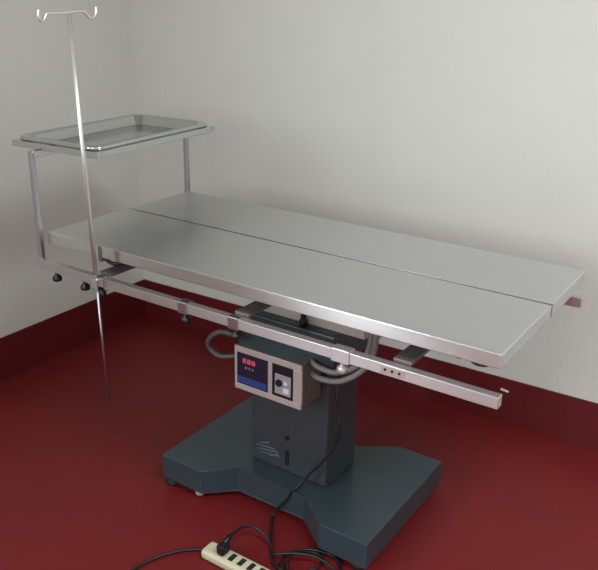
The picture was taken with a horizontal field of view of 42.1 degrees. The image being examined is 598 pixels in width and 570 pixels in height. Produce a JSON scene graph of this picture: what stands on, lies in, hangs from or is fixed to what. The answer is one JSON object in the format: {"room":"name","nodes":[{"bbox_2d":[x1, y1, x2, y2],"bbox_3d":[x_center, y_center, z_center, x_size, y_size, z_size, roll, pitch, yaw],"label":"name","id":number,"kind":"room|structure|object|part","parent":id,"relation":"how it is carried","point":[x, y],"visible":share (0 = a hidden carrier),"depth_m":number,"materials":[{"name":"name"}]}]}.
{"room":"operating room","nodes":[
{"label":"operating room","id":0,"kind":"room"},
{"bbox_2d":[0,0,143,337],"bbox_3d":[-2.312,-0.450,1.258,0.120,3.000,5.840,14,24,30],"label":"wall","id":1,"kind":"structure","parent":0,"point":[37,93],"depth_m":3.27,"materials":[{"name":"paint"}]},
{"bbox_2d":[0,279,145,381],"bbox_3d":[-2.286,0.875,1.728,0.006,0.190,5.600,14,24,30],"label":"baseboard","id":2,"kind":"structure","parent":1,"relation":"attached to","point":[21,350],"depth_m":3.52,"materials":[{"name":"red paint"}]},
{"bbox_2d":[0,315,597,569],"bbox_3d":[-0.353,1.487,0.638,4.982,0.100,5.957,15,25,31],"label":"floor","id":3,"kind":"structure","parent":0,"point":[83,485],"depth_m":2.68,"materials":[{"name":"red paint"}]},
{"bbox_2d":[130,542,269,569],"bbox_3d":[-0.340,0.822,2.193,0.679,0.033,0.249,-2,21,-7],"label":"power strip","id":4,"kind":"object","parent":3,"relation":"on","point":[232,560],"visible":0.97,"depth_m":2.25,"materials":[{"name":"beige plastic"}]},
{"bbox_3d":[-0.484,0.825,2.197,0.478,0.018,0.069,-14,25,-34],"label":"strip cord","id":5,"kind":"part","parent":4,"relation":"part of","materials":[{"name":"black rubber"}]},
{"bbox_2d":[227,553,237,560],"bbox_3d":[-0.193,0.788,2.245,0.016,0.002,0.030,15,25,31],"label":"socket","id":6,"kind":"object","parent":4,"relation":"attached to","point":[230,556],"depth_m":2.25,"materials":[{"name":"black plastic"}]},
{"bbox_2d":[237,558,246,565],"bbox_3d":[-0.164,0.795,2.228,0.016,0.002,0.030,15,25,31],"label":"socket","id":7,"kind":"object","parent":4,"relation":"attached to","point":[240,561],"depth_m":2.23,"materials":[{"name":"black plastic"}]},
{"bbox_2d":[246,563,255,569],"bbox_3d":[-0.136,0.802,2.210,0.016,0.002,0.030,15,25,31],"label":"socket","id":8,"kind":"object","parent":4,"relation":"attached to","point":[249,566],"depth_m":2.21,"materials":[{"name":"black plastic"}]},
{"bbox_2d":[12,125,585,569],"bbox_3d":[-0.084,0.152,2.445,1.680,1.114,0.830,15,25,31],"label":"table","id":9,"kind":"object","parent":3,"relation":"on","point":[323,291],"visible":0.98,"depth_m":2.30,"materials":[{"name":"grey metal"}]},
{"bbox_3d":[-0.769,-0.028,2.471,0.031,0.030,0.031,15,25,31],"label":"clamp knob","id":10,"kind":"part","parent":9,"relation":"part of","materials":[{"name":"black plastic"}]},
{"bbox_2d":[37,7,109,400],"bbox_3d":[-0.610,-0.186,2.261,0.048,1.174,0.204,15,25,31],"label":"pole","id":11,"kind":"object","parent":9,"relation":"attached to","point":[97,280],"visible":1,"depth_m":2.20,"materials":[{"name":"silver metal"}]},
{"bbox_3d":[-0.605,0.173,2.391,0.021,0.412,0.007,15,25,31],"label":"rod","id":12,"kind":"part","parent":11,"relation":"part of","materials":[{"name":"silver metal"}]},
{"bbox_3d":[-0.601,0.019,2.365,0.030,0.032,0.029,15,25,31],"label":"clamp knob","id":13,"kind":"part","parent":11,"relation":"part of","materials":[{"name":"black plastic"}]},
{"bbox_3d":[-0.662,-0.001,2.404,0.031,0.030,0.031,15,25,31],"label":"clamp knob","id":14,"kind":"part","parent":9,"relation":"part of","materials":[{"name":"black plastic"}]},
{"bbox_2d":[12,125,213,258],"bbox_3d":[-0.585,-0.334,2.683,0.396,0.396,0.717,15,25,31],"label":"tray stand","id":15,"kind":"object","parent":9,"relation":"on","point":[109,228],"depth_m":2.50,"materials":[{"name":"silver metal"}]},
{"bbox_2d":[20,114,206,150],"bbox_3d":[-0.600,-0.505,2.588,0.344,0.033,0.572,13,24,27],"label":"tray","id":16,"kind":"object","parent":9,"relation":"on","point":[109,133],"visible":0.81,"depth_m":2.63,"materials":[{"name":"silver metal"}]},
{"bbox_3d":[-0.319,0.091,2.192,0.028,0.030,0.027,15,25,31],"label":"clamp knob","id":17,"kind":"part","parent":9,"relation":"part of","materials":[{"name":"black plastic"}]},
{"bbox_3d":[-0.170,0.130,2.099,0.028,0.030,0.027,15,25,31],"label":"clamp knob","id":18,"kind":"part","parent":9,"relation":"part of","materials":[{"name":"black plastic"}]},
{"bbox_3d":[-0.136,0.257,2.300,0.114,0.104,0.005,15,25,31],"label":"display panel","id":19,"kind":"part","parent":9,"relation":"part of","materials":[{"name":"blue plastic"}]},
{"bbox_3d":[-0.198,0.092,2.105,1.542,0.029,0.024,15,25,31],"label":"rail","id":20,"kind":"part","parent":9,"relation":"part of","materials":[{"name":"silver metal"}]},
{"bbox_3d":[-0.059,0.284,2.247,0.022,0.022,0.006,15,25,31],"label":"rotary knob","id":21,"kind":"part","parent":9,"relation":"part of","materials":[{"name":"black plastic"}]},
{"bbox_3d":[-0.046,0.280,2.244,0.074,0.104,0.005,15,25,31],"label":"switch panel","id":22,"kind":"part","parent":9,"relation":"part of","materials":[{"name":"black plastic"}]},
{"bbox_2d":[275,373,290,397],"bbox_3d":[-0.047,0.290,2.245,0.056,0.064,0.001,15,25,31],"label":"switch plate","id":23,"kind":"object","parent":9,"relation":"attached to","point":[282,380],"depth_m":2.24,"materials":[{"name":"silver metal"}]},
{"bbox_3d":[0.033,0.541,2.259,0.353,0.523,0.402,15,25,31],"label":"power cord","id":24,"kind":"part","parent":9,"relation":"part of","materials":[{"name":"black rubber"}]},
{"bbox_3d":[-0.081,-0.041,2.220,1.500,0.038,0.350,15,25,31],"label":"panel","id":25,"kind":"part","parent":9,"relation":"part of","materials":[{"name":"silver metal"}]},
{"bbox_3d":[0.012,0.091,2.240,0.026,0.052,0.026,15,25,31],"label":"lock knob","id":26,"kind":"part","parent":9,"relation":"part of","materials":[{"name":"black plastic"}]},
{"bbox_3d":[0.037,0.279,2.251,0.004,0.136,0.094,15,25,31],"label":"plate","id":27,"kind":"part","parent":9,"relation":"part of","materials":[{"name":"metal"}]},
{"bbox_3d":[0.108,0.202,1.926,0.028,0.030,0.027,15,25,31],"label":"clamp knob","id":28,"kind":"part","parent":9,"relation":"part of","materials":[{"name":"metal"}]},
{"bbox_3d":[0.110,-0.139,2.485,1.500,0.038,0.316,15,25,31],"label":"panel","id":29,"kind":"part","parent":9,"relation":"part of","materials":[{"name":"silver metal"}]},
{"bbox_3d":[0.220,0.205,1.830,0.063,0.022,0.002,15,25,31],"label":"plate","id":30,"kind":"part","parent":9,"relation":"part of","materials":[{"name":"metal"}]},
{"bbox_3d":[0.195,-0.112,2.665,1.528,0.029,0.024,15,25,31],"label":"rail","id":31,"kind":"part","parent":9,"relation":"part of","materials":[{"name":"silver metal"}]},
{"bbox_2d":[129,0,597,402],"bbox_3d":[1.266,-0.781,2.317,4.720,3.000,0.120,14,24,30],"label":"wall","id":32,"kind":"structure","parent":0,"point":[467,123],"depth_m":2.90,"materials":[{"name":"paint"}]},
{"bbox_2d":[144,279,597,451],"bbox_3d":[1.157,0.537,2.797,4.594,0.190,0.006,14,24,30],"label":"baseboard","id":33,"kind":"structure","parent":32,"relation":"attached to","point":[566,418],"depth_m":3.03,"materials":[{"name":"red paint"}]}
]}

